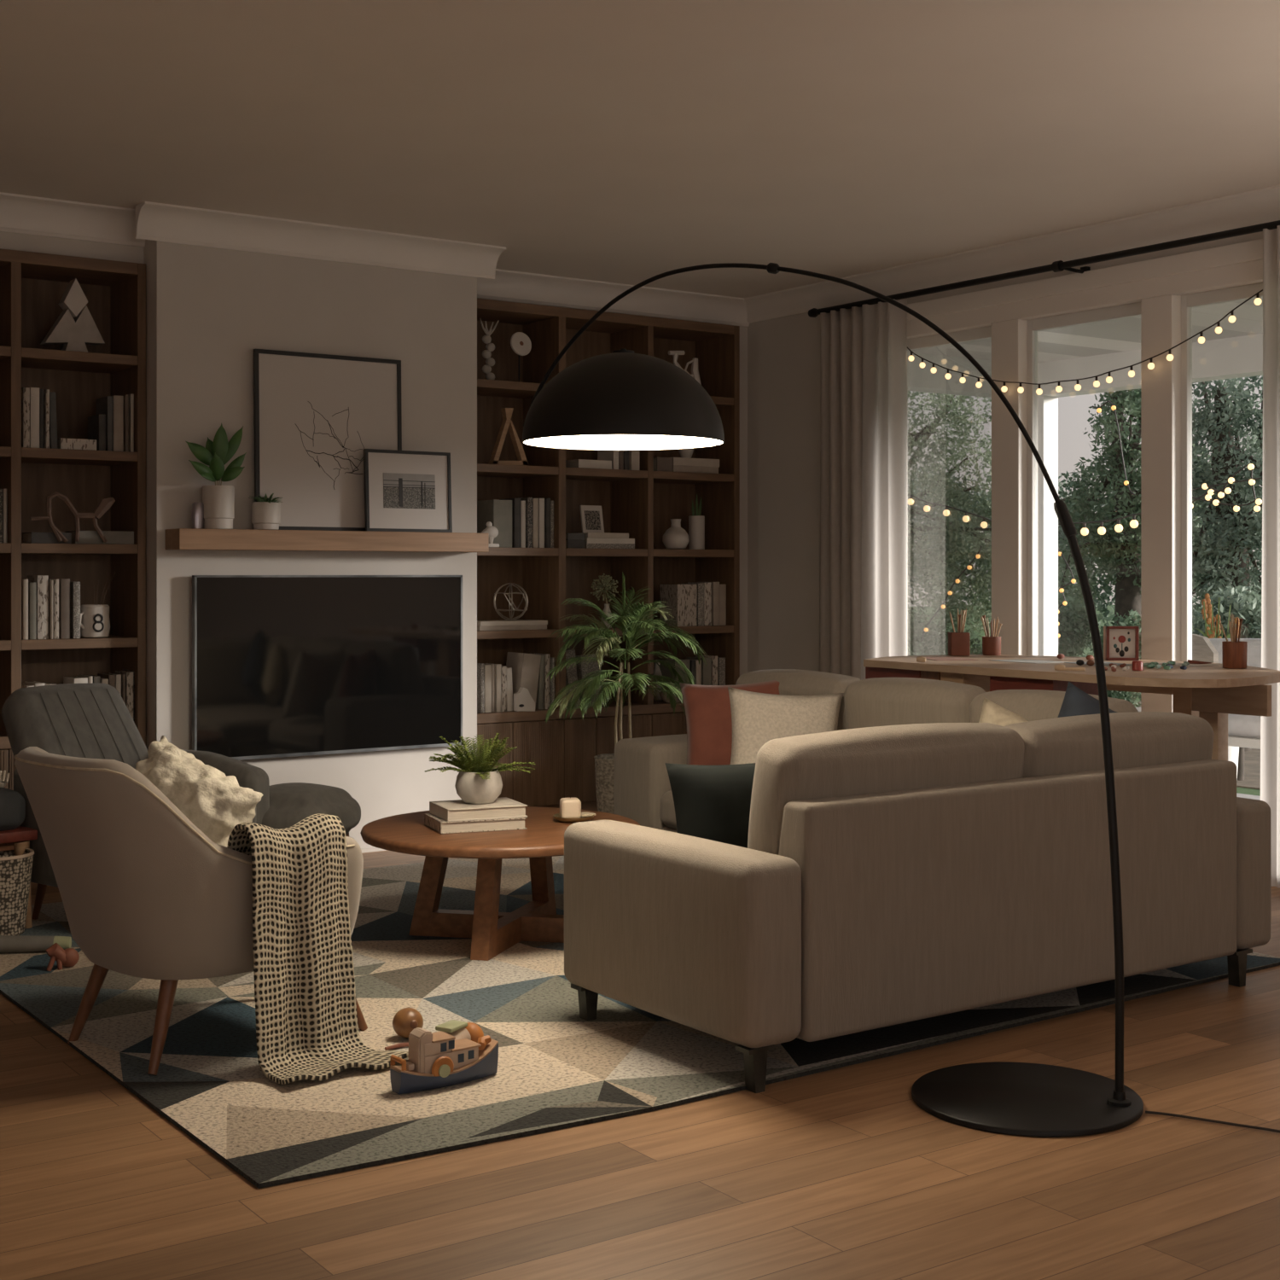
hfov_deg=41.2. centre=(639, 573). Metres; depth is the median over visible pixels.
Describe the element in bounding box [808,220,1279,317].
curtain rod
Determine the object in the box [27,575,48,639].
book
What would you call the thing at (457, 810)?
book
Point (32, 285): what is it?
bookcase
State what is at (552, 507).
book
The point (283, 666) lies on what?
television
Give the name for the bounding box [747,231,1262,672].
wall
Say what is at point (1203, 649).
garden chair
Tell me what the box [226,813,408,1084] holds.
knitted throw
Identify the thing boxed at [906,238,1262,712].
window frame
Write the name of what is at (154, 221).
trim
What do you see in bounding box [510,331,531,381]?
ornament
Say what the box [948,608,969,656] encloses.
pot
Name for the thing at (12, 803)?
seat pad
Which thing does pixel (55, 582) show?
book
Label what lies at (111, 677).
book
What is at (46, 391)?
book
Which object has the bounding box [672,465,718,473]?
book
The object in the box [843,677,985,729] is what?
cushion
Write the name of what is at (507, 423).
ornament
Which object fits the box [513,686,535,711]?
ornament
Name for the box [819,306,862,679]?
drape
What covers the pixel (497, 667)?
book
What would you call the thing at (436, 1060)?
boat
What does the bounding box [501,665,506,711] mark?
book
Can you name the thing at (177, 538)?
mantel shelf
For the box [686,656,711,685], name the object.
book
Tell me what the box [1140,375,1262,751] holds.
tree
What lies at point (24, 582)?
book
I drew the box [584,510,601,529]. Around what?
photo
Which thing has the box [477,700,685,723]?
countertop
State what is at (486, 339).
ornament
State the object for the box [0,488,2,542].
book
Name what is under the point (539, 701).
book
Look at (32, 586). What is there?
book
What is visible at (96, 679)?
book
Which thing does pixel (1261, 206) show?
trim
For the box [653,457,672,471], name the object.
book
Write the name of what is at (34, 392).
book
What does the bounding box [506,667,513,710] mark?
book
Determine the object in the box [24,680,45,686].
book
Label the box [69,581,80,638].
book
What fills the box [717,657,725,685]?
book
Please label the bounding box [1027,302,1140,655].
window
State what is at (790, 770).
cushion
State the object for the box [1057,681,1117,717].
throw pillow
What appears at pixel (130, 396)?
book
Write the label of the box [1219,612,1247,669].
pot
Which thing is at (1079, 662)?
pebble
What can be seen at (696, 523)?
potted snake plant
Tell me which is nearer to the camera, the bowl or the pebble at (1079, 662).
the pebble at (1079, 662)
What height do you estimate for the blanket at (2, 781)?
0.149 m
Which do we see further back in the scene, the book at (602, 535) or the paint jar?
the book at (602, 535)
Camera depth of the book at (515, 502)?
9.64 m
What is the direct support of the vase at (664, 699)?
on the bookcase at (642, 503)
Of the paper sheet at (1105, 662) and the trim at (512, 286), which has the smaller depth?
the paper sheet at (1105, 662)
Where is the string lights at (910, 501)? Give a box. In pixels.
[907,494,991,528]
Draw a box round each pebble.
[1056,653,1064,658]
[1076,659,1084,665]
[1085,654,1093,660]
[1086,660,1094,665]
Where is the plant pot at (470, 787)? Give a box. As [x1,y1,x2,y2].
[454,768,502,803]
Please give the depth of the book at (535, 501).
9.70 m
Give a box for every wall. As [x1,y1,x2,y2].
[0,231,747,675]
[143,239,477,848]
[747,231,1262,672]
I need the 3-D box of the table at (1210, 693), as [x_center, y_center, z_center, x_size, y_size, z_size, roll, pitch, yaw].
[1.892,0.900,7.575,1.178,1.000,2.215,0,0,-35]
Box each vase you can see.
[192,502,203,529]
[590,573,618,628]
[653,659,663,701]
[659,681,681,703]
[662,518,689,549]
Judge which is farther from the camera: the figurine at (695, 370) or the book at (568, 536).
the figurine at (695, 370)
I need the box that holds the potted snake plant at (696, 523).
[688,493,704,549]
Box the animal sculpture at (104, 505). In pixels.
[29,491,115,542]
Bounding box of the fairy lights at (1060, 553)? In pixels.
[1058,547,1076,645]
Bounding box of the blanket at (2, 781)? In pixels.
[0,770,9,787]
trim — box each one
[0,192,145,247]
[135,201,506,279]
[477,268,749,326]
[744,185,1279,323]
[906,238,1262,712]
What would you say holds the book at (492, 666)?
on the bookcase at (642, 503)
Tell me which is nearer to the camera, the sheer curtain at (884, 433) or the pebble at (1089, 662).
the pebble at (1089, 662)
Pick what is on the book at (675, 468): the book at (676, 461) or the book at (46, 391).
the book at (676, 461)
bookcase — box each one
[0,248,145,790]
[477,298,739,811]
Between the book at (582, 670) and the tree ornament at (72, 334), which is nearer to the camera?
the tree ornament at (72, 334)
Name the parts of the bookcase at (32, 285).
door, shelf, shelf, shelf, shelf, door, panel, panel, shelf, shelf, shelf, shelf, panel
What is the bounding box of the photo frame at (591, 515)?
[579,505,604,532]
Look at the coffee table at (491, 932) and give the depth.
6.35 m
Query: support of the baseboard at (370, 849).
attached to the wall at (208, 309)
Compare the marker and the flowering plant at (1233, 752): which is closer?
the marker
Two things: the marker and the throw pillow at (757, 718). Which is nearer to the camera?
the throw pillow at (757, 718)
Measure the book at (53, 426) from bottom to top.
0.262 m
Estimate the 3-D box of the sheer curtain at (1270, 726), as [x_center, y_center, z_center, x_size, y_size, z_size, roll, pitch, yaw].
[2.947,-0.071,7.293,0.072,2.903,0.660,0,0,-35]
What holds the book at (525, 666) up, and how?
on the bookcase at (642, 503)
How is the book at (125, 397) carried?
on the bookcase at (32, 285)
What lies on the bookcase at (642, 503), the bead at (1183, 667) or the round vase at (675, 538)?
the round vase at (675, 538)
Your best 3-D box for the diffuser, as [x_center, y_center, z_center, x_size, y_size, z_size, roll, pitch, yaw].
[-0.052,-0.414,5.300,0.613,0.004,0.613,0,0,-35]
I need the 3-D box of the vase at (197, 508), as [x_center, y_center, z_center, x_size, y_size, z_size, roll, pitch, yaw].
[-2.069,-0.270,7.978,0.060,0.125,0.042,0,0,-35]
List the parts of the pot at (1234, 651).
pot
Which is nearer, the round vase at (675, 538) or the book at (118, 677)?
the book at (118, 677)
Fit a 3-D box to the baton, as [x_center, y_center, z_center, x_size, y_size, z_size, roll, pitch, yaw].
[-2.248,1.355,6.237,0.316,0.066,0.068,0,0,-7]
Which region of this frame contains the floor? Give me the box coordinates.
[0,850,1279,1279]
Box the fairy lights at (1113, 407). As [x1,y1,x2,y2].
[1091,400,1135,495]
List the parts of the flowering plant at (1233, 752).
pot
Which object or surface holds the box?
on the table at (1210, 693)
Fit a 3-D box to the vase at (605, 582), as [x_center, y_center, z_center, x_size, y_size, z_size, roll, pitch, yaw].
[-0.209,0.159,10.081,0.162,0.322,0.165,0,0,-29]
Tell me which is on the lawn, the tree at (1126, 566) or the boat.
the tree at (1126, 566)
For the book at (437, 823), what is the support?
on the coffee table at (491, 932)
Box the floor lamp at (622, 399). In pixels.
[522,262,1279,1137]
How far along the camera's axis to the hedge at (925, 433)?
15.74 m
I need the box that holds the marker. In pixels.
[1187,659,1211,663]
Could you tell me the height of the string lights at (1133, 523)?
0.177 m
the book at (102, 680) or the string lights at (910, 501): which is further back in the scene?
the string lights at (910, 501)
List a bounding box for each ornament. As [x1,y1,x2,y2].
[40,278,104,352]
[479,318,499,379]
[480,521,499,547]
[488,407,528,465]
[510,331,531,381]
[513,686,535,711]
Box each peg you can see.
[384,1041,408,1050]
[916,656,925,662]
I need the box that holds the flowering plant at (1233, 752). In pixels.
[1195,593,1239,778]
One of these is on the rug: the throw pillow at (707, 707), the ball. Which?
the ball
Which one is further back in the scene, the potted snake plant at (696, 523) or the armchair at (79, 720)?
the potted snake plant at (696, 523)
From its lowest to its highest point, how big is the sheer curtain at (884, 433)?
2.903 m
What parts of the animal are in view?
leg, leg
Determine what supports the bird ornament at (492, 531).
on the bookcase at (642, 503)
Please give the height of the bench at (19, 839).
0.388 m
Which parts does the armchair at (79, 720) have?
arm, leg, backrest, arm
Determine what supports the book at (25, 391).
on the bookcase at (32, 285)
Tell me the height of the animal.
0.093 m
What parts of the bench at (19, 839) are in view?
leg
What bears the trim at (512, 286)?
attached to the wall at (11, 241)
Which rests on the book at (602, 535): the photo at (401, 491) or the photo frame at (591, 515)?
the photo frame at (591, 515)
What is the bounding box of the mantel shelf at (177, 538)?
[165,528,488,552]
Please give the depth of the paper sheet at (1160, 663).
7.38 m
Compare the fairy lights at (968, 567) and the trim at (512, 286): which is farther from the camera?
the fairy lights at (968, 567)
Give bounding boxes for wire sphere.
[493,582,528,620]
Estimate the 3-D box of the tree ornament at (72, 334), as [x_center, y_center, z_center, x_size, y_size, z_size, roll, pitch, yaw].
[-2.663,-1.202,8.007,0.277,0.355,0.110,0,0,-35]
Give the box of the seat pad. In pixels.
[0,787,25,831]
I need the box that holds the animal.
[45,942,79,971]
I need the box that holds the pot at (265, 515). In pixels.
[251,501,280,529]
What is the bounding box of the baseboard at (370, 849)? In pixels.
[360,847,387,853]
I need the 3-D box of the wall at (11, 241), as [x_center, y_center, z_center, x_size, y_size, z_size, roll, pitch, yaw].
[-3.189,-0.150,8.120,9.300,3.100,1.000,0,0,-35]
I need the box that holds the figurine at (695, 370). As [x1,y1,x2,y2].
[667,350,701,384]
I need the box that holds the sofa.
[564,669,1271,1093]
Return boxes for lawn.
[907,605,1260,796]
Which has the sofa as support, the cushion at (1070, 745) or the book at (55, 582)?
the cushion at (1070, 745)
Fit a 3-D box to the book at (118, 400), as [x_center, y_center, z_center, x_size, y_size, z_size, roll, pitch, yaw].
[-2.502,-0.705,8.089,0.046,0.264,0.175,0,0,-35]
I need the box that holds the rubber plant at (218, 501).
[186,423,246,529]
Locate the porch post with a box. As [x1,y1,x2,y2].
[1037,395,1058,656]
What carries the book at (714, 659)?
on the bookcase at (642, 503)
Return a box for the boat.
[389,1027,498,1093]
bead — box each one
[1146,663,1155,668]
[1163,665,1170,669]
[1180,665,1186,669]
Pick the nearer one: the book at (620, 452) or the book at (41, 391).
the book at (41, 391)
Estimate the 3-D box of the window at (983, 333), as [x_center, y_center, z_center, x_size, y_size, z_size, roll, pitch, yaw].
[1.699,0.025,9.361,0.040,2.690,0.780,0,0,-35]
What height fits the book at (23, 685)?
0.221 m
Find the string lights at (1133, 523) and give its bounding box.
[1058,512,1140,535]
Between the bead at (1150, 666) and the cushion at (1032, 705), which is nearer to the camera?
the cushion at (1032, 705)
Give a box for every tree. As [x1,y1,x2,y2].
[907,461,1262,632]
[1058,388,1212,703]
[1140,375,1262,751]
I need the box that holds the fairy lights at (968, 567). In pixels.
[920,546,982,641]
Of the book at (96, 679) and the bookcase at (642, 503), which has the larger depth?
the bookcase at (642, 503)
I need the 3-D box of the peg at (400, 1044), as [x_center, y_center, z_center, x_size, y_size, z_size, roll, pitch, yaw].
[-0.695,1.379,4.982,0.111,0.014,0.016,0,0,-35]
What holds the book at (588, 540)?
on the book at (587, 545)
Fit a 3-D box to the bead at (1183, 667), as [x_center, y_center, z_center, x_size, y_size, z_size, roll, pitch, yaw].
[2.246,0.389,7.043,0.018,0.018,0.028,0,0,-30]
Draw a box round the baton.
[0,935,71,953]
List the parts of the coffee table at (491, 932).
leg, leg, leg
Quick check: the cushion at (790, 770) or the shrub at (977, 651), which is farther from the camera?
the shrub at (977, 651)
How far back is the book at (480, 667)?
9.50 m
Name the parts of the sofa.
leg, arm, seat, arm, leg, frame, leg, arm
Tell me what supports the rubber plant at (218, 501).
on the mantel shelf at (177, 538)
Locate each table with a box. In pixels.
[360,806,639,960]
[863,654,1279,761]
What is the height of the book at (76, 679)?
0.248 m
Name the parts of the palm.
stem, stem, stem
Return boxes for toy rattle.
[435,1019,483,1042]
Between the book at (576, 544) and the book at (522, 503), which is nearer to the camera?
the book at (522, 503)
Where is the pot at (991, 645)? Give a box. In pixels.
[980,615,1002,655]
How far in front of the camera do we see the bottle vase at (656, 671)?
10.36 m
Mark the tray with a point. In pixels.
(586, 816)
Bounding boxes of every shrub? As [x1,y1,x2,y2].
[915,626,982,655]
[1058,592,1103,657]
[1082,609,1140,706]
[1082,651,1140,707]
[1192,581,1261,780]
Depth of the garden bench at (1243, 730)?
9.47 m
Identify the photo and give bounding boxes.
[383,472,435,509]
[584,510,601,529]
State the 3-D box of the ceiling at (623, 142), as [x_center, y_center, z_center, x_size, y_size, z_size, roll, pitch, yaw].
[0.069,-1.760,3.578,9.420,0.120,12.180,0,0,-35]
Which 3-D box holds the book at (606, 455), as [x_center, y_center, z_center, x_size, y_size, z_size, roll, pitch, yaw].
[-0.187,-0.675,10.088,0.039,0.127,0.175,0,0,-35]
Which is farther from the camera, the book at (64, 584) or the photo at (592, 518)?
the photo at (592, 518)
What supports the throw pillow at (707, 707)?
on the sofa
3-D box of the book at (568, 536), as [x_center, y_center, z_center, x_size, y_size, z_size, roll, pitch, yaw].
[-0.426,-0.214,9.935,0.114,0.035,0.201,0,0,-35]
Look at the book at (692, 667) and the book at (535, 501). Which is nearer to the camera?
the book at (535, 501)
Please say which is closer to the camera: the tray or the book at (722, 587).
the tray
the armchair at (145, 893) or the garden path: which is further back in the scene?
the garden path
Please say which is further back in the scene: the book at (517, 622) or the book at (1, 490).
the book at (517, 622)
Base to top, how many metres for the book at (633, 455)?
0.128 m
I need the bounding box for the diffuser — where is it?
[525,434,721,448]
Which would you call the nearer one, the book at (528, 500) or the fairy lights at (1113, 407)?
the book at (528, 500)
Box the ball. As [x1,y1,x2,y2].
[392,1007,423,1037]
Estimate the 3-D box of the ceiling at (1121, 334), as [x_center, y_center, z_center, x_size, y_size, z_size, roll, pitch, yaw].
[3.959,-1.575,8.742,2.880,0.090,7.770,0,0,-35]
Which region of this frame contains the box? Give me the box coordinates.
[1103,626,1138,660]
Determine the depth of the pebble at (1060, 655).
7.92 m
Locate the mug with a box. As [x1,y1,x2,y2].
[80,571,115,638]
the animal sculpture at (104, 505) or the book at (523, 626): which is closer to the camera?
the animal sculpture at (104, 505)
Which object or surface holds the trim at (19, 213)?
attached to the wall at (11, 241)
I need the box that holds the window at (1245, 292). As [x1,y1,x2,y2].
[1181,282,1262,661]
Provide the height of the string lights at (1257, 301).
0.398 m
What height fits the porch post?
2.750 m
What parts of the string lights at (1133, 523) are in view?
bulb, cord, bulb, bulb, bulb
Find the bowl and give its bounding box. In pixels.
[678,448,693,458]
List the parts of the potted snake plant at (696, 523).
pot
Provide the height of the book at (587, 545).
0.028 m
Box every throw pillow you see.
[135,735,263,847]
[664,762,755,848]
[679,680,779,765]
[727,686,843,764]
[978,697,1027,726]
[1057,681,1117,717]
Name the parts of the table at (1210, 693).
drawer, panel, panel, drawer, leg, leg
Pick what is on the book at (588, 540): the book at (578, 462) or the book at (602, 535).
the book at (602, 535)
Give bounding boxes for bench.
[0,826,37,928]
[1135,638,1261,749]
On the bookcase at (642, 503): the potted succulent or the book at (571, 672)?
the book at (571, 672)
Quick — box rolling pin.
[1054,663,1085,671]
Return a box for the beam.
[907,333,1262,397]
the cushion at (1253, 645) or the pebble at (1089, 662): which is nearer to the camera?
the pebble at (1089, 662)
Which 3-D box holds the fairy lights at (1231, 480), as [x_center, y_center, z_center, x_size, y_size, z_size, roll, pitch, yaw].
[4.395,-0.638,12.893,0.046,0.362,0.730,0,0,-35]
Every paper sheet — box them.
[925,657,978,660]
[991,658,1066,663]
[1065,661,1131,665]
[1157,662,1217,666]
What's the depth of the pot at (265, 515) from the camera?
8.10 m
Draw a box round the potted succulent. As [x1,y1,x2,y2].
[248,493,282,529]
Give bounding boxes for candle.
[559,796,581,818]
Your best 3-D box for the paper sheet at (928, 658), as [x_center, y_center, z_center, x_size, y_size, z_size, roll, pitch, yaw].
[1.436,0.398,7.968,0.200,0.002,0.300,0,0,-9]
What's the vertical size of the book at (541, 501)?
0.284 m
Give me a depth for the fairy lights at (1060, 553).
13.88 m
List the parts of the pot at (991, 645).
pot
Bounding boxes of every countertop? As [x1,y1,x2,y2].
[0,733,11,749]
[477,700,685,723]
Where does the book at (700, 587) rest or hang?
on the bookcase at (642, 503)
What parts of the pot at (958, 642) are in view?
pot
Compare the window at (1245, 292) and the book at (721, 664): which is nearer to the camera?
the window at (1245, 292)
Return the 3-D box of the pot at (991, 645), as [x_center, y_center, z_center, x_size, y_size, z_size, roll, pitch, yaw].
[1.722,0.301,8.344,0.102,0.195,0.092,0,0,-2]
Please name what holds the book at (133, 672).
on the bookcase at (32, 285)
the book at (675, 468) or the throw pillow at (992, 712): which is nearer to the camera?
the throw pillow at (992, 712)
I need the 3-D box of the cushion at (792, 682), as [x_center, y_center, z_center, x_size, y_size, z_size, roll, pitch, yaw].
[0.716,0.694,7.463,0.256,0.544,0.780,0,0,-35]
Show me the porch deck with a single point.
(1241, 795)
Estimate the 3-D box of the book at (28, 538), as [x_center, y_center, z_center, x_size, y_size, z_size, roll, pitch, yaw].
[-2.748,-0.163,7.892,0.181,0.050,0.161,0,0,-35]
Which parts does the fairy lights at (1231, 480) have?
bulb, bulb, bulb, bulb, bulb, bulb, bulb, bulb, bulb, bulb, bulb, bulb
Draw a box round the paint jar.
[1131,660,1143,670]
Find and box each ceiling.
[0,0,1279,297]
[907,296,1262,362]
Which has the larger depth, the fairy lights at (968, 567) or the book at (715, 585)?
the fairy lights at (968, 567)
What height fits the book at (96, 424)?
0.170 m
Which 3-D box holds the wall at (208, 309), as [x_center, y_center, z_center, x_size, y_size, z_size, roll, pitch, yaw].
[-1.849,-0.150,8.858,1.709,3.100,1.030,0,0,-35]
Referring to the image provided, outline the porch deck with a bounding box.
[1236,792,1260,800]
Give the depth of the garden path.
13.72 m
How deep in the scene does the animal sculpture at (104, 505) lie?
7.87 m
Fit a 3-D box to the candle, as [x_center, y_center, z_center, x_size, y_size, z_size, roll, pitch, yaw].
[-0.268,0.900,6.554,0.079,0.086,0.079,0,0,-10]
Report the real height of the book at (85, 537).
0.060 m
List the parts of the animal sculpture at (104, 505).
leg, leg, leg, leg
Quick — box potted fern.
[424,733,535,803]
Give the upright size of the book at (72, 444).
0.050 m
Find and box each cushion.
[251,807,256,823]
[660,790,676,829]
[735,669,861,730]
[747,722,1024,855]
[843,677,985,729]
[969,689,1138,722]
[1004,711,1214,777]
[1135,706,1260,738]
[1208,638,1261,667]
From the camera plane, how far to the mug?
7.94 m
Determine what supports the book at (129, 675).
on the bookcase at (32, 285)
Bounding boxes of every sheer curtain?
[861,298,907,680]
[1260,225,1279,888]
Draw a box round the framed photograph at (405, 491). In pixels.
[363,448,452,532]
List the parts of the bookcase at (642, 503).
door, shelf, shelf, shelf, shelf, door, door, panel, panel, shelf, shelf, shelf, door, door, door, door, shelf, shelf, shelf, panel, shelf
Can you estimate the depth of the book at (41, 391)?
7.82 m
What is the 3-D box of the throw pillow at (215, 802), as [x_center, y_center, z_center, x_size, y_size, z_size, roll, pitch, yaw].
[-1.384,0.726,5.148,0.494,0.454,0.290,0,0,26]
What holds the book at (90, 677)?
on the bookcase at (32, 285)
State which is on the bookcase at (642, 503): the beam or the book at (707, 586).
the book at (707, 586)
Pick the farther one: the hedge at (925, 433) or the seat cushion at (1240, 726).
the hedge at (925, 433)
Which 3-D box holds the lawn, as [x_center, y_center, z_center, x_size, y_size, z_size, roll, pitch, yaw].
[20.085,1.700,38.506,62.900,0.200,80.000,0,0,-35]
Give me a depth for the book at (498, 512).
9.58 m
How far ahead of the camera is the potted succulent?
8.10 m
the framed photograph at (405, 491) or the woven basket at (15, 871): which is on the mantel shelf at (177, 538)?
the framed photograph at (405, 491)
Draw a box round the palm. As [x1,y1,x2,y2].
[544,571,706,814]
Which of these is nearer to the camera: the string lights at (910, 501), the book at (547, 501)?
the book at (547, 501)
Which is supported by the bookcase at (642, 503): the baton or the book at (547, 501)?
the book at (547, 501)
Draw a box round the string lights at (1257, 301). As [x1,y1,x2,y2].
[907,289,1262,395]
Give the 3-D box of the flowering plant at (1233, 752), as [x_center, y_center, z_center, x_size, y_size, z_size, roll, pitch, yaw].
[3.661,0.793,10.807,0.343,1.333,0.374,0,0,15]
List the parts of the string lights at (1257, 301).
bulb, bulb, bulb, bulb, bulb, bulb, bulb, bulb, bulb, bulb, bulb, bulb, bulb, bulb, bulb, bulb, bulb, bulb, bulb, bulb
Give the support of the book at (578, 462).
on the bookcase at (642, 503)
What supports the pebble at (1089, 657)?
on the table at (1210, 693)
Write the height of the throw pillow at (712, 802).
0.359 m
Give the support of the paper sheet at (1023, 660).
on the table at (1210, 693)
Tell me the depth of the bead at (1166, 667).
7.03 m
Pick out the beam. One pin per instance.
(1238, 357)
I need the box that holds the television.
[192,575,462,760]
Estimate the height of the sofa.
0.978 m
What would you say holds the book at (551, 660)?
on the bookcase at (642, 503)
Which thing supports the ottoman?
on the rug
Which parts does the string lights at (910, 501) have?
bulb, bulb, bulb, bulb, bulb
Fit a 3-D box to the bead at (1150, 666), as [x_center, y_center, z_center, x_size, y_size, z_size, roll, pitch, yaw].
[2.154,0.389,7.172,0.049,0.018,0.022,0,0,-37]
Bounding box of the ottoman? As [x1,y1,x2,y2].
[261,782,360,837]
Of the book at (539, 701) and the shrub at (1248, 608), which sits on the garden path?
the shrub at (1248, 608)
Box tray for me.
[552,811,595,822]
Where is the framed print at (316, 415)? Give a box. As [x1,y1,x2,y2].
[253,349,401,531]
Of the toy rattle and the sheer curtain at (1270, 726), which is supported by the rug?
the toy rattle
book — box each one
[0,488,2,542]
[2,488,6,542]
[21,387,29,448]
[21,579,28,639]
[21,683,34,688]
[22,532,71,543]
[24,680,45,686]
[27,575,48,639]
[28,582,36,639]
[29,387,39,448]
[39,389,44,448]
[44,389,49,448]
[44,681,56,685]
[48,579,58,639]
[48,580,52,639]
[49,391,58,448]
[50,578,69,638]
[57,438,96,450]
[63,675,87,683]
[65,530,133,544]
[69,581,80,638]
[77,674,93,683]
[86,674,100,683]
[87,414,105,450]
[96,395,113,451]
[97,673,115,687]
[100,677,108,684]
[109,673,121,695]
[110,672,125,703]
[111,395,123,451]
[115,670,133,719]
[122,395,128,451]
[122,669,134,722]
[127,394,133,452]
[424,813,526,833]
[429,797,527,821]
[477,499,512,547]
[477,619,547,625]
[477,624,546,630]
[477,663,484,712]
[482,663,501,711]
[484,663,494,711]
[484,664,491,712]
[499,498,520,547]
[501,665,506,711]
[506,651,541,708]
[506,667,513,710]
[517,497,532,547]
[520,500,525,547]
[531,652,550,709]
[532,498,538,547]
[535,654,545,709]
[538,498,544,547]
[544,498,550,547]
[549,657,554,709]
[550,500,554,547]
[565,459,611,469]
[565,533,584,539]
[565,539,585,548]
[565,648,580,707]
[575,652,603,706]
[577,532,628,538]
[584,537,634,544]
[585,543,634,548]
[597,449,619,469]
[618,450,623,469]
[623,450,628,470]
[628,449,639,470]
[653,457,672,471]
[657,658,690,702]
[660,584,697,626]
[672,457,719,467]
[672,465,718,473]
[680,583,704,625]
[684,658,701,685]
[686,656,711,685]
[687,582,711,625]
[689,659,695,684]
[696,581,719,625]
[696,655,718,685]
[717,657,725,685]
[719,584,726,625]
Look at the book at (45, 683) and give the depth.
7.90 m
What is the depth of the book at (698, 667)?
10.38 m
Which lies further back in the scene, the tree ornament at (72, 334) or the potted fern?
the tree ornament at (72, 334)
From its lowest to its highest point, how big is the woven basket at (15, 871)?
0.316 m
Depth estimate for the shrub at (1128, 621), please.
14.60 m
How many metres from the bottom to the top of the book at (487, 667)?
0.264 m
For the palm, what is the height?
1.412 m
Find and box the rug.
[0,855,1279,1188]
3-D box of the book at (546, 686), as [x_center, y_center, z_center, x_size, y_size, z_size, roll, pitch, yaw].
[-0.577,0.620,9.829,0.033,0.314,0.175,0,0,-35]
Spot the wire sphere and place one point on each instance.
(524, 594)
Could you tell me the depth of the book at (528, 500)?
9.68 m
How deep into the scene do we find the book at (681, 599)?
10.32 m
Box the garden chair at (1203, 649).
[1192,634,1218,663]
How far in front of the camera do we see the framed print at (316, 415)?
8.37 m
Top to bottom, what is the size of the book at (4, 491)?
0.246 m
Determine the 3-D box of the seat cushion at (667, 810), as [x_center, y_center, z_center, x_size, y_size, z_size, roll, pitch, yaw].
[0.574,1.020,7.229,0.680,0.200,0.880,0,0,-35]
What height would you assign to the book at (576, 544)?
0.050 m
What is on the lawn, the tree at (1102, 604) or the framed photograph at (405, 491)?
the tree at (1102, 604)
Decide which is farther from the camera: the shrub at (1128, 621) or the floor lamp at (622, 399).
the shrub at (1128, 621)
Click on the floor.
(839, 1173)
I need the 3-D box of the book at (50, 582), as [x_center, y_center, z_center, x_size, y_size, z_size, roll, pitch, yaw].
[-2.751,0.166,7.900,0.014,0.271,0.174,0,0,-35]
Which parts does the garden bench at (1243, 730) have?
seat frame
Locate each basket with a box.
[0,848,34,935]
[593,753,614,814]
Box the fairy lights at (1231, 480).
[1192,463,1262,511]
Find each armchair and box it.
[1,683,269,919]
[14,746,367,1075]
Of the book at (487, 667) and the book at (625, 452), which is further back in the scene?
the book at (625, 452)
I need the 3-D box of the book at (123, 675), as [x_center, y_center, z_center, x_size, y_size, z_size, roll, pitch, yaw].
[-2.477,0.604,8.092,0.013,0.261,0.174,0,0,-35]
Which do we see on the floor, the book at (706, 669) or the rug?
the rug
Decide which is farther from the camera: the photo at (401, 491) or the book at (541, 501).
the book at (541, 501)
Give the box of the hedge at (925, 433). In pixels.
[907,390,991,655]
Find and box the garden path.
[1236,748,1260,789]

